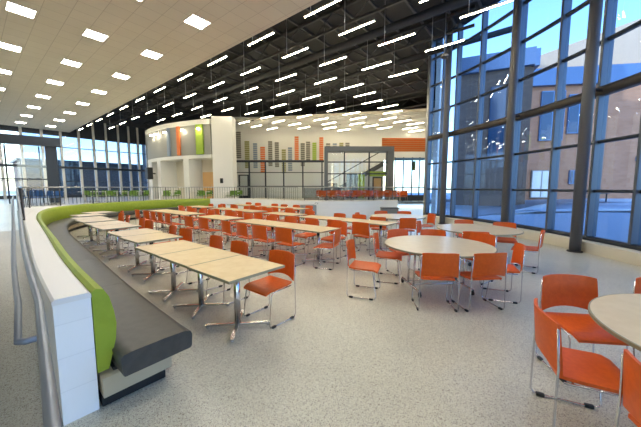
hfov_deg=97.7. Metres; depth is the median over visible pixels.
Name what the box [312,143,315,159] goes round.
slatted panel
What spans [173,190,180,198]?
cafe chair
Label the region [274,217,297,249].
cafe chair
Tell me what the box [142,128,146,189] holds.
wall
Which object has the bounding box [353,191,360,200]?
cafe chair
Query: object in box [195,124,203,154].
wall strip
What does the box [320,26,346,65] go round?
pendant lamp
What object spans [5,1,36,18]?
recessed light
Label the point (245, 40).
pendant lamp
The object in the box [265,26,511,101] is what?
air duct
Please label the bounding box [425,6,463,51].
pendant lamp
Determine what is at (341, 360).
floor
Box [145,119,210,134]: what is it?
trim
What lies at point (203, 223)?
cafe chair
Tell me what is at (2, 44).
recessed light
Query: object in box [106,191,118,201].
cafe chair
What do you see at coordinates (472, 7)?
roof truss
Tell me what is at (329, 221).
cafe chair
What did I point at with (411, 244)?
round table
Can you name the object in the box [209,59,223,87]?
pendant lamp
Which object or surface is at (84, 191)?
cafe chair
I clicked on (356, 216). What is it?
cafe chair
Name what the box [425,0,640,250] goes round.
window
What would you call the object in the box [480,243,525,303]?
cafe chair
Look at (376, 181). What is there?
doorway
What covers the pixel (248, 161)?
window
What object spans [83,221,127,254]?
cafe table
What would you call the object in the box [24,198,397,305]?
trim
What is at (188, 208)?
cafe chair
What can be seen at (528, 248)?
cafe chair
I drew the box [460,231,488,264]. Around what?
cafe chair
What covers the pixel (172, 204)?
banquette
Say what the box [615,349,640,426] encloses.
cafe chair
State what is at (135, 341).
banquette
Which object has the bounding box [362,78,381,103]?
pendant lamp
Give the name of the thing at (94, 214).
cafe table
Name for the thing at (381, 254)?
cafe chair
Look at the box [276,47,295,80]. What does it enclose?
pendant lamp
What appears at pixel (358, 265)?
cafe chair
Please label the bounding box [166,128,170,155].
wall strip
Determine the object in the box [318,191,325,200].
cafe chair
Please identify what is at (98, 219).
cafe table
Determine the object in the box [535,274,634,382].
cafe chair
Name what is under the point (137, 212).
cafe chair
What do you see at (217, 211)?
cafe chair
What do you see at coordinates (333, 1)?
pendant lamp
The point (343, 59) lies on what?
pendant lamp
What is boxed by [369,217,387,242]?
cafe chair
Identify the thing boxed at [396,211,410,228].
cafe chair
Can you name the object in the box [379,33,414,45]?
diffuser
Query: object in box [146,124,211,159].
wall
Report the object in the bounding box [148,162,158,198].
wall pier
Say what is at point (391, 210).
waste bin
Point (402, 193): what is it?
cafe chair
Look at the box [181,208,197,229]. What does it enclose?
cafe chair
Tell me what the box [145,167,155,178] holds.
loudspeaker
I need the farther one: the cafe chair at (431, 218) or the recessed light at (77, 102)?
the recessed light at (77, 102)
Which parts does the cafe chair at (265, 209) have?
backrest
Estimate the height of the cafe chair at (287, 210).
0.811 m
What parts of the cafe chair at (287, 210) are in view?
backrest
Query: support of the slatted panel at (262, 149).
attached to the wall at (356, 136)
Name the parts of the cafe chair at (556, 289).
frame, backrest, seat, frame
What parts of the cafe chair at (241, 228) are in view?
backrest, seat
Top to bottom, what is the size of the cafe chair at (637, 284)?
0.811 m
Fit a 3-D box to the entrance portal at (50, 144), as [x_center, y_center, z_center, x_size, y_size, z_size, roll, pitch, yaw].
[-20.107,-2.624,16.400,7.400,4.215,0.785,-5,7,-41]
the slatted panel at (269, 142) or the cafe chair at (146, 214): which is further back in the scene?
the slatted panel at (269, 142)
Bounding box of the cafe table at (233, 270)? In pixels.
[187,255,284,342]
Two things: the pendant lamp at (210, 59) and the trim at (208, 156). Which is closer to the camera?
the pendant lamp at (210, 59)
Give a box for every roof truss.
[106,0,405,126]
[144,5,475,129]
[249,56,427,115]
[291,77,434,114]
[336,93,434,112]
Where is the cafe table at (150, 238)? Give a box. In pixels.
[119,232,182,281]
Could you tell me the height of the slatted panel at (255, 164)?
2.459 m
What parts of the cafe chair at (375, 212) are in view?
backrest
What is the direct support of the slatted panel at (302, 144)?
attached to the wall at (356, 136)
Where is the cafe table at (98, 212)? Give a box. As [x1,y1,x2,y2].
[81,211,116,233]
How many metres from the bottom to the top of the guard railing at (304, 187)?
0.769 m
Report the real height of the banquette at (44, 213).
0.911 m
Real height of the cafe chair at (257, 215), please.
0.811 m
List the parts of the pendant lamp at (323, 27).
rod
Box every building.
[9,158,143,194]
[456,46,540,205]
[525,18,640,199]
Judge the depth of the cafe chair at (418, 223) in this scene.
7.01 m
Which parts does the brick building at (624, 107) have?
double door, pane, pane, pane, pane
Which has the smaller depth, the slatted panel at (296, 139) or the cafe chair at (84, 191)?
the cafe chair at (84, 191)
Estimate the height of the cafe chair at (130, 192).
0.811 m
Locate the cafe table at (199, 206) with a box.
[185,205,213,222]
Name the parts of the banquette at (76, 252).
backrest, seat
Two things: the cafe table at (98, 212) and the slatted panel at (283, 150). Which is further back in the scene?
the slatted panel at (283, 150)
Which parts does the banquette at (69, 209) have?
backrest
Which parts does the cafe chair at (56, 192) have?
backrest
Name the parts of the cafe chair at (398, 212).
backrest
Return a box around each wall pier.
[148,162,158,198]
[157,161,177,199]
[183,159,202,198]
[211,116,236,197]
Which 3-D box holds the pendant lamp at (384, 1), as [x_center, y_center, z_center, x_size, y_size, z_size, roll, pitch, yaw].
[2.736,-7.061,10.099,1.400,1.544,0.140,4,7,38]
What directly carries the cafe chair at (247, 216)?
on the floor at (341, 360)
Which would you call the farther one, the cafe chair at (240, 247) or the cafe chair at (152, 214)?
the cafe chair at (152, 214)
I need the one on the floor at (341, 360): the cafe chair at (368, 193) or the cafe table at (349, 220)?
the cafe table at (349, 220)
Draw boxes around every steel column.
[423,42,430,214]
[438,21,452,223]
[500,0,522,221]
[566,0,602,252]
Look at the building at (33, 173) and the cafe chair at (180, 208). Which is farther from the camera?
the building at (33, 173)
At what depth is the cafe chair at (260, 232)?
6.18 m
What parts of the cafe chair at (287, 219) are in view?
backrest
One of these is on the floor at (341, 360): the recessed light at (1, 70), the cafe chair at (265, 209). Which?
the cafe chair at (265, 209)
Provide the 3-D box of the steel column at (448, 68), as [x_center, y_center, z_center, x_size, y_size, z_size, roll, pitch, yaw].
[5.539,-3.763,12.160,0.491,8.499,0.321,0,5,0]
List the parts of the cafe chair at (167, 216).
backrest, seat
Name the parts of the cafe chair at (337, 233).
frame, seat, frame, backrest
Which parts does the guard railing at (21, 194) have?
post, post, rail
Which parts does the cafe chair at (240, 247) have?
frame, frame, backrest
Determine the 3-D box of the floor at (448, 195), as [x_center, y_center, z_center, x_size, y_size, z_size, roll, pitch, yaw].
[12.000,-2.752,43.936,40.000,0.300,31.000,0,5,0]
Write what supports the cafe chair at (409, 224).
on the floor at (341, 360)
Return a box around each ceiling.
[0,0,320,131]
[92,0,500,128]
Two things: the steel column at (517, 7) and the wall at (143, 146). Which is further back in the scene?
the wall at (143, 146)
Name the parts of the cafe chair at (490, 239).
backrest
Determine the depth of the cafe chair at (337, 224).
6.77 m
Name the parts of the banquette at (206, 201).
backrest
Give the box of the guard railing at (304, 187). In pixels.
[304,187,396,200]
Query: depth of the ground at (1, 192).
54.72 m
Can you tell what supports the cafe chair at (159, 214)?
on the floor at (341, 360)
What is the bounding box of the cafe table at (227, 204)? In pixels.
[227,204,255,205]
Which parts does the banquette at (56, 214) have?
backrest, seat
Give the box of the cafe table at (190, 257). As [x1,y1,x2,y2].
[157,246,241,319]
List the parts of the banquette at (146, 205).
backrest, seat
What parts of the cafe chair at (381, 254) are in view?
backrest, seat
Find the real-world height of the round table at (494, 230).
0.738 m
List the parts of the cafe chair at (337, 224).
seat, backrest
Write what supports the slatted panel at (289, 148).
attached to the wall at (356, 136)
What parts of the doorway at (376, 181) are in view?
panel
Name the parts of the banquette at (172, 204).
backrest, seat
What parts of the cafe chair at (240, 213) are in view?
backrest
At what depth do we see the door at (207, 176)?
21.87 m
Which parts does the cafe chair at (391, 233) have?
backrest, seat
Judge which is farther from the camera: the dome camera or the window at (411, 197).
the window at (411, 197)
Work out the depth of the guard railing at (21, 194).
14.03 m
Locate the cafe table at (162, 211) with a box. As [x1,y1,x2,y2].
[148,209,178,231]
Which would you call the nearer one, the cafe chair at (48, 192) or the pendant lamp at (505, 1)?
the pendant lamp at (505, 1)
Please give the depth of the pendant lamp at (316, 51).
14.08 m
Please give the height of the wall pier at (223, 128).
6.000 m
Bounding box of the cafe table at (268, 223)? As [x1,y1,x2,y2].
[233,219,288,251]
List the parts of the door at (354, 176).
pane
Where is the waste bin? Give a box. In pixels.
[380,207,398,213]
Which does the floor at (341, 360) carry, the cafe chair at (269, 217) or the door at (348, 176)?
the cafe chair at (269, 217)
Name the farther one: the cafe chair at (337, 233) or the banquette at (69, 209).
the banquette at (69, 209)
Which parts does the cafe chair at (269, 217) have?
backrest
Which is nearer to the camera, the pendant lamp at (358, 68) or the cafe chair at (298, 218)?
the cafe chair at (298, 218)
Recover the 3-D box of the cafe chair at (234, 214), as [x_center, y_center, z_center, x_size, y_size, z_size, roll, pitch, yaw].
[-3.049,0.367,9.320,0.518,0.811,0.513,5,7,40]
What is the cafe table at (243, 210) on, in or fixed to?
on the floor at (341, 360)
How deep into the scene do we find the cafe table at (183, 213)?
9.76 m
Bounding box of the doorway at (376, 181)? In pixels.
[372,177,381,197]
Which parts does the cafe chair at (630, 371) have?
frame, backrest, seat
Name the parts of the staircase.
handrail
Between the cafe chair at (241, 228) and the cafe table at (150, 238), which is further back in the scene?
the cafe chair at (241, 228)
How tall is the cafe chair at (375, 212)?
0.811 m
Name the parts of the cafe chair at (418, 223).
backrest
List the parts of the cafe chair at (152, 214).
backrest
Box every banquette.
[36,213,70,235]
[37,218,81,246]
[39,210,69,228]
[41,225,98,260]
[44,206,78,231]
[48,235,125,286]
[60,254,191,406]
[61,204,89,228]
[88,202,131,220]
[122,200,157,219]
[151,199,180,215]
[180,198,209,212]
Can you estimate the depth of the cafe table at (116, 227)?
6.59 m
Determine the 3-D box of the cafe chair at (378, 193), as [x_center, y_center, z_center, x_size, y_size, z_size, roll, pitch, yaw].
[3.809,-1.064,18.074,0.518,0.811,0.513,0,5,3]
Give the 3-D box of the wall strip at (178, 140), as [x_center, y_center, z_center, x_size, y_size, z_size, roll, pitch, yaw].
[-10.662,-5.435,21.022,0.300,2.120,0.120,2,6,25]
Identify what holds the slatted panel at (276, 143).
attached to the wall at (356, 136)
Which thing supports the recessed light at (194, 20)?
in the ceiling at (132, 27)
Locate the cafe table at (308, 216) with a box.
[299,215,347,242]
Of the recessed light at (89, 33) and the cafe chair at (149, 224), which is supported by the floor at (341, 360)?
the cafe chair at (149, 224)
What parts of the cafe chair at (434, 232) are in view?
backrest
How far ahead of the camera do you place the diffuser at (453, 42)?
10.59 m
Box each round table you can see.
[371,214,425,237]
[384,235,497,297]
[436,224,523,265]
[588,293,640,351]
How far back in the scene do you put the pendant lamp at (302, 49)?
11.33 m
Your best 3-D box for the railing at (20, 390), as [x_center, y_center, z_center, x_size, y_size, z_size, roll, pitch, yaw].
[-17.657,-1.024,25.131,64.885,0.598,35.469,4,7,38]
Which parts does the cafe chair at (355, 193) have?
backrest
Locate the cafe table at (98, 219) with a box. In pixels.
[75,218,117,248]
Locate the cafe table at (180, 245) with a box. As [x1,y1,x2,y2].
[134,240,206,301]
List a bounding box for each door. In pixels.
[203,172,213,198]
[238,175,248,197]
[346,174,351,197]
[352,174,357,197]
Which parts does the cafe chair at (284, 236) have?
backrest, seat, frame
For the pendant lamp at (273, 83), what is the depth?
18.60 m
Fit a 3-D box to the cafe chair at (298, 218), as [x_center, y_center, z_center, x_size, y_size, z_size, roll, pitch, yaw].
[-0.661,0.461,8.325,0.518,0.811,0.513,4,7,37]
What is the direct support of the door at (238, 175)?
attached to the window at (248, 161)
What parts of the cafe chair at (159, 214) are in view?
backrest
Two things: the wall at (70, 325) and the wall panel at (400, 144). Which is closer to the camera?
the wall at (70, 325)
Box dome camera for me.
[440,12,447,58]
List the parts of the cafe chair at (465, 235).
backrest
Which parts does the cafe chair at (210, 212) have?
backrest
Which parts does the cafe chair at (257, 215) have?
backrest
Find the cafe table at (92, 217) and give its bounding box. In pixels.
[70,216,108,243]
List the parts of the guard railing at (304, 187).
rail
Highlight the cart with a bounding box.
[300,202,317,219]
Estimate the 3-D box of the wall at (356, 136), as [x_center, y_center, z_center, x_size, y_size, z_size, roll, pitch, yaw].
[1.300,-5.264,28.029,21.200,8.500,0.300,0,5,0]
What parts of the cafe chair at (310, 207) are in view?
backrest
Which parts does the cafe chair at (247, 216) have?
backrest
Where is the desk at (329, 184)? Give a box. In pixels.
[328,183,336,198]
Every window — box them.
[0,121,149,198]
[237,160,323,197]
[393,157,424,200]
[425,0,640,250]
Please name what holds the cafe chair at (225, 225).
on the floor at (341, 360)
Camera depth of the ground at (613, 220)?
12.43 m
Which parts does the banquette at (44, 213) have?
backrest, seat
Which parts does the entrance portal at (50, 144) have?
post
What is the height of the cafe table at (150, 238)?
0.734 m
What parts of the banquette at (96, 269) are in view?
backrest, seat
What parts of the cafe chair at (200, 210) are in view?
backrest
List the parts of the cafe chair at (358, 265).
backrest, seat, frame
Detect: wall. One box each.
[25,199,397,425]
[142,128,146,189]
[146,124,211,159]
[176,160,212,198]
[233,117,433,196]
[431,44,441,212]
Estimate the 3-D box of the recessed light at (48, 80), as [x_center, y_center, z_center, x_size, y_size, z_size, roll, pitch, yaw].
[-13.492,-6.660,14.231,0.612,0.020,0.612,4,7,38]
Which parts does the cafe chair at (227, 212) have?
backrest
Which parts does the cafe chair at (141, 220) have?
backrest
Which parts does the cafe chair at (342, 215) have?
backrest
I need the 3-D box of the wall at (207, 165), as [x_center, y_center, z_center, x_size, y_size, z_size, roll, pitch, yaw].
[-12.032,-2.889,24.951,2.202,3.150,11.021,-5,8,-45]
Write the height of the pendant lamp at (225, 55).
1.544 m
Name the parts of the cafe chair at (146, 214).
backrest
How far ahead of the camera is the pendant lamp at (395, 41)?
13.28 m
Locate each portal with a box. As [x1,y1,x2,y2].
[0,133,60,203]
[324,146,393,199]
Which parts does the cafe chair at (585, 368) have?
backrest, frame, seat, frame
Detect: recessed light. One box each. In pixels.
[0,42,21,51]
[0,69,11,74]
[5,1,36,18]
[35,94,50,98]
[46,79,63,85]
[60,58,81,67]
[75,101,88,105]
[82,28,108,41]
[91,89,106,93]
[112,72,130,79]
[140,49,162,59]
[183,14,210,29]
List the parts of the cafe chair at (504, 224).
backrest, seat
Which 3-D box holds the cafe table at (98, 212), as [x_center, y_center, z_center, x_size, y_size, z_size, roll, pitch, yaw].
[-8.086,0.318,10.244,0.839,0.734,0.749,3,6,27]
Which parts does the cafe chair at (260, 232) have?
frame, backrest, seat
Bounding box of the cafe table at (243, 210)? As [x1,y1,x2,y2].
[232,209,267,229]
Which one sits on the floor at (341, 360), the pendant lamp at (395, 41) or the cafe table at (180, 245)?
the cafe table at (180, 245)
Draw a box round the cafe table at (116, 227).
[91,223,141,260]
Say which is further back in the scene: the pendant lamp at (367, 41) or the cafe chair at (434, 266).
the pendant lamp at (367, 41)
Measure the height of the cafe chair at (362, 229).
0.811 m
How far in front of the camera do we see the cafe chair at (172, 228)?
6.09 m
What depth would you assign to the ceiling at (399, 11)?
16.54 m
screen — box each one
[358,174,364,197]
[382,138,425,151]
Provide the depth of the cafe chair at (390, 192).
17.84 m
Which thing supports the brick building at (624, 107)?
on the ground at (613, 220)
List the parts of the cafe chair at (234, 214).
backrest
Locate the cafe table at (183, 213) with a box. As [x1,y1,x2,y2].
[165,211,204,234]
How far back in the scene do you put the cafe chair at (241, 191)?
20.50 m
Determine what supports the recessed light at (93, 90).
in the ceiling at (132, 27)
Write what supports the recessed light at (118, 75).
in the ceiling at (132, 27)
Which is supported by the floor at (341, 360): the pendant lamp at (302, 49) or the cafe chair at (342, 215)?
the cafe chair at (342, 215)
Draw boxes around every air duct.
[182,0,477,106]
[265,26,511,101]
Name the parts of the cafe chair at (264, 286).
frame, seat, backrest, frame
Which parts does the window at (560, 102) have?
sill frame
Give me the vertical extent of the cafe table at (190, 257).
0.734 m
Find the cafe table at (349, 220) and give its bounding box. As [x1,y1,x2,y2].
[341,218,398,250]
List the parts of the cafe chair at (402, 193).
backrest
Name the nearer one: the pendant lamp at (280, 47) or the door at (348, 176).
the pendant lamp at (280, 47)
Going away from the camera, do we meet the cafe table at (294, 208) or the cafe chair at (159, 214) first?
the cafe chair at (159, 214)
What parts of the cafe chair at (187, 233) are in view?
backrest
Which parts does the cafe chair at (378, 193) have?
backrest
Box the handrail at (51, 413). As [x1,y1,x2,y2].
[11,187,62,426]
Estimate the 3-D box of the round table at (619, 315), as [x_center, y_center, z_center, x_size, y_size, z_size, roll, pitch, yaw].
[2.660,1.131,1.614,1.668,0.738,1.668,-2,6,-17]
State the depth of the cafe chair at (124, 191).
20.52 m
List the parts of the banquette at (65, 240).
backrest, seat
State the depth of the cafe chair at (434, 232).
5.57 m
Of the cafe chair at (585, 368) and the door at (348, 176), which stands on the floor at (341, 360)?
the cafe chair at (585, 368)
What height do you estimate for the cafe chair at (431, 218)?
0.811 m
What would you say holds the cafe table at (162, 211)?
on the floor at (341, 360)
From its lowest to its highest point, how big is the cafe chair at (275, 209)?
0.811 m
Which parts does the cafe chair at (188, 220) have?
backrest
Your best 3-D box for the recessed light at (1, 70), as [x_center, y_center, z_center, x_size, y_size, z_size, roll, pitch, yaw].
[-14.604,-6.528,12.834,0.612,0.020,0.612,4,7,38]
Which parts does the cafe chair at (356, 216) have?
backrest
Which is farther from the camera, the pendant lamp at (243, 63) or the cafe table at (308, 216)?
the pendant lamp at (243, 63)
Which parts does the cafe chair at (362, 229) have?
backrest, seat, frame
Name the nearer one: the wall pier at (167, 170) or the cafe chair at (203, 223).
the cafe chair at (203, 223)
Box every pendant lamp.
[208,55,226,65]
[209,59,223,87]
[241,40,259,74]
[241,62,257,92]
[248,31,273,45]
[271,83,285,107]
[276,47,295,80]
[282,19,307,57]
[302,72,320,99]
[304,0,339,17]
[314,51,336,83]
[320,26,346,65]
[338,18,374,35]
[341,59,362,89]
[354,68,375,96]
[362,41,390,69]
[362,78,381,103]
[378,0,414,45]
[378,84,397,108]
[389,41,417,76]
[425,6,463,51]
[460,0,512,18]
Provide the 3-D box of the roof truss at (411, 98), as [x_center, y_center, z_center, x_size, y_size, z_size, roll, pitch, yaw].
[4.626,-8.661,23.246,9.526,0.755,0.100,4,7,38]
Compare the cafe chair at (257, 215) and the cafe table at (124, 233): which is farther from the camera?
the cafe chair at (257, 215)
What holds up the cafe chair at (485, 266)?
on the floor at (341, 360)
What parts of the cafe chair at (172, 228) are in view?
backrest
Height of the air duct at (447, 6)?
0.750 m
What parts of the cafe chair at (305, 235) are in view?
seat, backrest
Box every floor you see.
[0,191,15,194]
[63,202,640,426]
[383,193,450,201]
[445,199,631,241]
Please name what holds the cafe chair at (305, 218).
on the floor at (341, 360)
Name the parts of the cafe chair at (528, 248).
seat, backrest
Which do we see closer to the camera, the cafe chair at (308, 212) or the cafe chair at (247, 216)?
the cafe chair at (247, 216)
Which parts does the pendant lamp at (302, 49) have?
rod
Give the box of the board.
[370,171,384,175]
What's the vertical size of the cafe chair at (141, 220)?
0.811 m
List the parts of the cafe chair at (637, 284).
frame, backrest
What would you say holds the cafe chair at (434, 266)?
on the floor at (341, 360)
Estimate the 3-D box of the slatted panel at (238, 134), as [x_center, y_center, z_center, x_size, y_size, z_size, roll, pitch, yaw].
[-8.079,-6.750,27.647,0.460,2.609,0.120,0,5,0]
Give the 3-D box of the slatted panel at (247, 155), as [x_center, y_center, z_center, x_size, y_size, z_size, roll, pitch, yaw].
[-7.256,-5.825,27.735,0.460,2.660,0.120,0,5,0]
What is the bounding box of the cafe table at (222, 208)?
[208,207,236,226]
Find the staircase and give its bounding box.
[328,153,383,189]
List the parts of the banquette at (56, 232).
backrest, seat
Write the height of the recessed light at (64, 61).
0.020 m
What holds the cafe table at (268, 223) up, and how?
on the floor at (341, 360)
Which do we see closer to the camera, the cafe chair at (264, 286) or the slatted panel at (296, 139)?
the cafe chair at (264, 286)
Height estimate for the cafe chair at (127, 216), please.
0.811 m
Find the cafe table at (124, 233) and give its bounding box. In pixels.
[106,228,163,271]
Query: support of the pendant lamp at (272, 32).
hanging from the ceiling at (399, 11)
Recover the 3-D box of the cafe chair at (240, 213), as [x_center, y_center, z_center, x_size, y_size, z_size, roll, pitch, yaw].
[-2.796,0.285,10.191,0.518,0.811,0.513,4,7,39]
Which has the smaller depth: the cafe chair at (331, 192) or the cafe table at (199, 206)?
the cafe table at (199, 206)
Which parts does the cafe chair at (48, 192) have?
backrest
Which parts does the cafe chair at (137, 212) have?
backrest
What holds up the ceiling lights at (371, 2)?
attached to the ceiling at (399, 11)
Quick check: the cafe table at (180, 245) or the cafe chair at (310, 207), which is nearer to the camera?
the cafe table at (180, 245)
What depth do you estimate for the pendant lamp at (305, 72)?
16.85 m
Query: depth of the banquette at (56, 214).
10.15 m
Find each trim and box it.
[17,205,64,234]
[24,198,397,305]
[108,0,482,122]
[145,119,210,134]
[148,154,211,162]
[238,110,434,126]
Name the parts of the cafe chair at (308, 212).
backrest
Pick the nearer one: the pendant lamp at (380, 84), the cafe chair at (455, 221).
the cafe chair at (455, 221)
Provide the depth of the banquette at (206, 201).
17.65 m
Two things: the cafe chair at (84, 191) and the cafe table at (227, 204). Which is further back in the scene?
the cafe chair at (84, 191)
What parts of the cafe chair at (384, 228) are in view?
backrest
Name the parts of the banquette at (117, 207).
backrest, seat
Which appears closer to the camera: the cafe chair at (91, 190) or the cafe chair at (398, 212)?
the cafe chair at (398, 212)
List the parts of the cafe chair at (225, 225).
backrest, seat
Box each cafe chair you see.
[24,191,34,204]
[31,191,44,203]
[40,191,54,203]
[50,191,63,203]
[84,191,96,202]
[87,190,98,201]
[97,190,108,201]
[104,213,123,240]
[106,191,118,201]
[110,215,129,244]
[119,190,127,201]
[122,218,145,250]
[127,220,154,256]
[129,191,140,200]
[135,209,148,219]
[143,210,162,229]
[149,225,176,268]
[150,211,168,231]
[157,212,177,233]
[159,228,192,274]
[163,191,173,199]
[164,213,184,232]
[172,207,185,227]
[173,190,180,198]
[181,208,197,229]
[184,216,207,242]
[186,206,195,224]
[186,235,223,290]
[193,209,205,231]
[197,210,215,233]
[198,217,220,244]
[206,240,249,303]
[213,209,220,228]
[218,212,237,237]
[221,220,245,249]
[225,209,240,228]
[230,191,238,197]
[233,213,252,240]
[235,190,242,195]
[235,210,250,232]
[236,222,263,256]
[243,250,295,328]
[252,225,280,257]
[253,212,270,235]
[255,215,277,245]
[263,208,272,218]
[271,207,282,216]
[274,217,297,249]
[275,227,305,266]
[280,204,287,218]
[280,209,295,230]
[288,216,309,242]
[294,219,318,253]
[296,210,314,233]
[303,206,312,215]
[305,218,328,245]
[313,227,340,269]
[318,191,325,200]
[320,221,346,258]
[325,213,345,239]
[327,219,350,250]
[329,191,336,196]
[341,191,348,200]
[345,214,365,243]
[346,239,380,300]
[351,222,376,255]
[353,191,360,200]
[365,191,372,196]
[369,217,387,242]
[373,232,401,283]
[374,211,387,232]
[375,191,383,199]
[386,229,419,275]
[387,191,395,199]
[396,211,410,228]
[398,191,407,200]
[399,218,416,234]
[411,253,459,311]
[414,213,435,234]
[416,220,421,255]
[418,229,445,269]
[450,253,507,311]
[453,220,473,237]
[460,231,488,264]
[465,232,495,284]
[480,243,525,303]
[493,222,517,243]
[511,230,544,273]
[529,298,622,426]
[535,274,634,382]
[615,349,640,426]
[626,277,640,348]
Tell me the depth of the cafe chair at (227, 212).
10.44 m
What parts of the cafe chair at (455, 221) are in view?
backrest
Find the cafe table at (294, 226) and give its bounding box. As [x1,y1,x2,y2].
[271,223,338,264]
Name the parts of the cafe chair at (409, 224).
backrest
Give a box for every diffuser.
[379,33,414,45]
[425,40,463,51]
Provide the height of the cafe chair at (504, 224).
0.811 m
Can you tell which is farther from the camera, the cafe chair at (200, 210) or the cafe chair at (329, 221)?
the cafe chair at (200, 210)
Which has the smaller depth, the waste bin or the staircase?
the waste bin
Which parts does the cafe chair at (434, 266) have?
frame, seat, backrest, frame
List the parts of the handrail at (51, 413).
rail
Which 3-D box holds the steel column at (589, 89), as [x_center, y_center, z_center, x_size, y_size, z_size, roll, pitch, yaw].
[6.608,-3.254,6.779,0.501,8.499,0.320,0,5,0]
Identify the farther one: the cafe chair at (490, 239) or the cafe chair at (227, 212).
the cafe chair at (227, 212)
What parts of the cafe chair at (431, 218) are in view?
backrest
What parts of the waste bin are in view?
lid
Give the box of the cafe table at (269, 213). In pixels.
[263,212,306,232]
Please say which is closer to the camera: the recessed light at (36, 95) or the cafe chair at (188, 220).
the cafe chair at (188, 220)
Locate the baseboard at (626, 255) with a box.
[423,215,640,266]
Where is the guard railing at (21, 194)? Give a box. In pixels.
[18,186,297,219]
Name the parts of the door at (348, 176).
pane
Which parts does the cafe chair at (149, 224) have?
backrest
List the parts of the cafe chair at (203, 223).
backrest, seat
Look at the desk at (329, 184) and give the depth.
25.35 m
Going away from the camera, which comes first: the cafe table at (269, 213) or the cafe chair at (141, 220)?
the cafe chair at (141, 220)
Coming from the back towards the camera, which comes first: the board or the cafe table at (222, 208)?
the board
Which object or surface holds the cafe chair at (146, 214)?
on the floor at (341, 360)
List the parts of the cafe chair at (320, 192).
backrest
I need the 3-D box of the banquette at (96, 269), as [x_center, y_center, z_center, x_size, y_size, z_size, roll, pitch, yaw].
[-3.333,0.820,3.968,1.793,0.911,0.619,5,7,43]
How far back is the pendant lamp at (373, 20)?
9.44 m
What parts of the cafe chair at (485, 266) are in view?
frame, seat, backrest, frame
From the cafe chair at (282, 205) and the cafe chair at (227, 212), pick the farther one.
the cafe chair at (282, 205)
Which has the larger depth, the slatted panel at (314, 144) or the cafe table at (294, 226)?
the slatted panel at (314, 144)
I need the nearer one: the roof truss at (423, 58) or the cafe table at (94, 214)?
the cafe table at (94, 214)
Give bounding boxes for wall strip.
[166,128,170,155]
[176,126,180,155]
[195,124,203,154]
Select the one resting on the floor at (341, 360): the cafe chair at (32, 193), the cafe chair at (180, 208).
the cafe chair at (180, 208)
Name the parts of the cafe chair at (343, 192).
backrest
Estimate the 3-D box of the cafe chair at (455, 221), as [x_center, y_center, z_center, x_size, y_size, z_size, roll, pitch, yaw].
[3.663,0.584,7.033,0.518,0.811,0.513,1,5,6]
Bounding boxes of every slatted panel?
[236,132,240,158]
[244,141,249,167]
[253,143,257,167]
[260,147,264,171]
[268,141,272,165]
[275,142,278,166]
[282,149,285,171]
[288,147,291,170]
[294,136,298,159]
[301,143,304,165]
[306,142,309,162]
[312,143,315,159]
[319,137,322,159]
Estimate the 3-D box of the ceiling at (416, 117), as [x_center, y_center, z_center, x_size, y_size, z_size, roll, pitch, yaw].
[1.250,-8.184,24.387,17.500,0.120,5.570,0,5,0]
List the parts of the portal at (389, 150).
post, post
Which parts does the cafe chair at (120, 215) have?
backrest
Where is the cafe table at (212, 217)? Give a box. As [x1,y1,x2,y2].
[196,215,243,244]
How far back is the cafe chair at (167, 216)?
8.98 m
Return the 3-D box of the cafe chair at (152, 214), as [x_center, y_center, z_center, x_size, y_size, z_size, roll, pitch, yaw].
[-5.692,0.312,9.902,0.518,0.811,0.513,5,7,40]
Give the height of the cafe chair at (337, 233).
0.811 m
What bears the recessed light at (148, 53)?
in the ceiling at (132, 27)
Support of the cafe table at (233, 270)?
on the floor at (341, 360)
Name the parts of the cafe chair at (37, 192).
backrest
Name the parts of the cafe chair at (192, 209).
backrest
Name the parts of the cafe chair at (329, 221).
backrest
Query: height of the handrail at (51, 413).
1.003 m
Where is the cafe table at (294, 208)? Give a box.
[278,207,309,218]
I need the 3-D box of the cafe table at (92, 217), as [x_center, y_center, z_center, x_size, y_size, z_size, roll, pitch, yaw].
[-6.880,0.493,8.392,0.839,0.734,0.749,4,7,37]
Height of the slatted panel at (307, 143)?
2.057 m
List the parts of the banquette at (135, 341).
backrest, seat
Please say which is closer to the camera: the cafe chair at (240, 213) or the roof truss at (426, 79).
the cafe chair at (240, 213)
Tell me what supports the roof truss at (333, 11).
attached to the ceiling at (399, 11)
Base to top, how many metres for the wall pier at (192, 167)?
3.150 m
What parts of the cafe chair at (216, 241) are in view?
backrest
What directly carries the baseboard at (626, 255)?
on the floor at (341, 360)
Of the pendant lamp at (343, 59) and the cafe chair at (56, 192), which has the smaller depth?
the pendant lamp at (343, 59)
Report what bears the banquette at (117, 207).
on the floor at (341, 360)
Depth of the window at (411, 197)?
24.33 m
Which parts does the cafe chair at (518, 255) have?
frame, seat, backrest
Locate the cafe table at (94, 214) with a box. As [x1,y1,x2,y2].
[69,213,105,238]
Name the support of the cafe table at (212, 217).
on the floor at (341, 360)

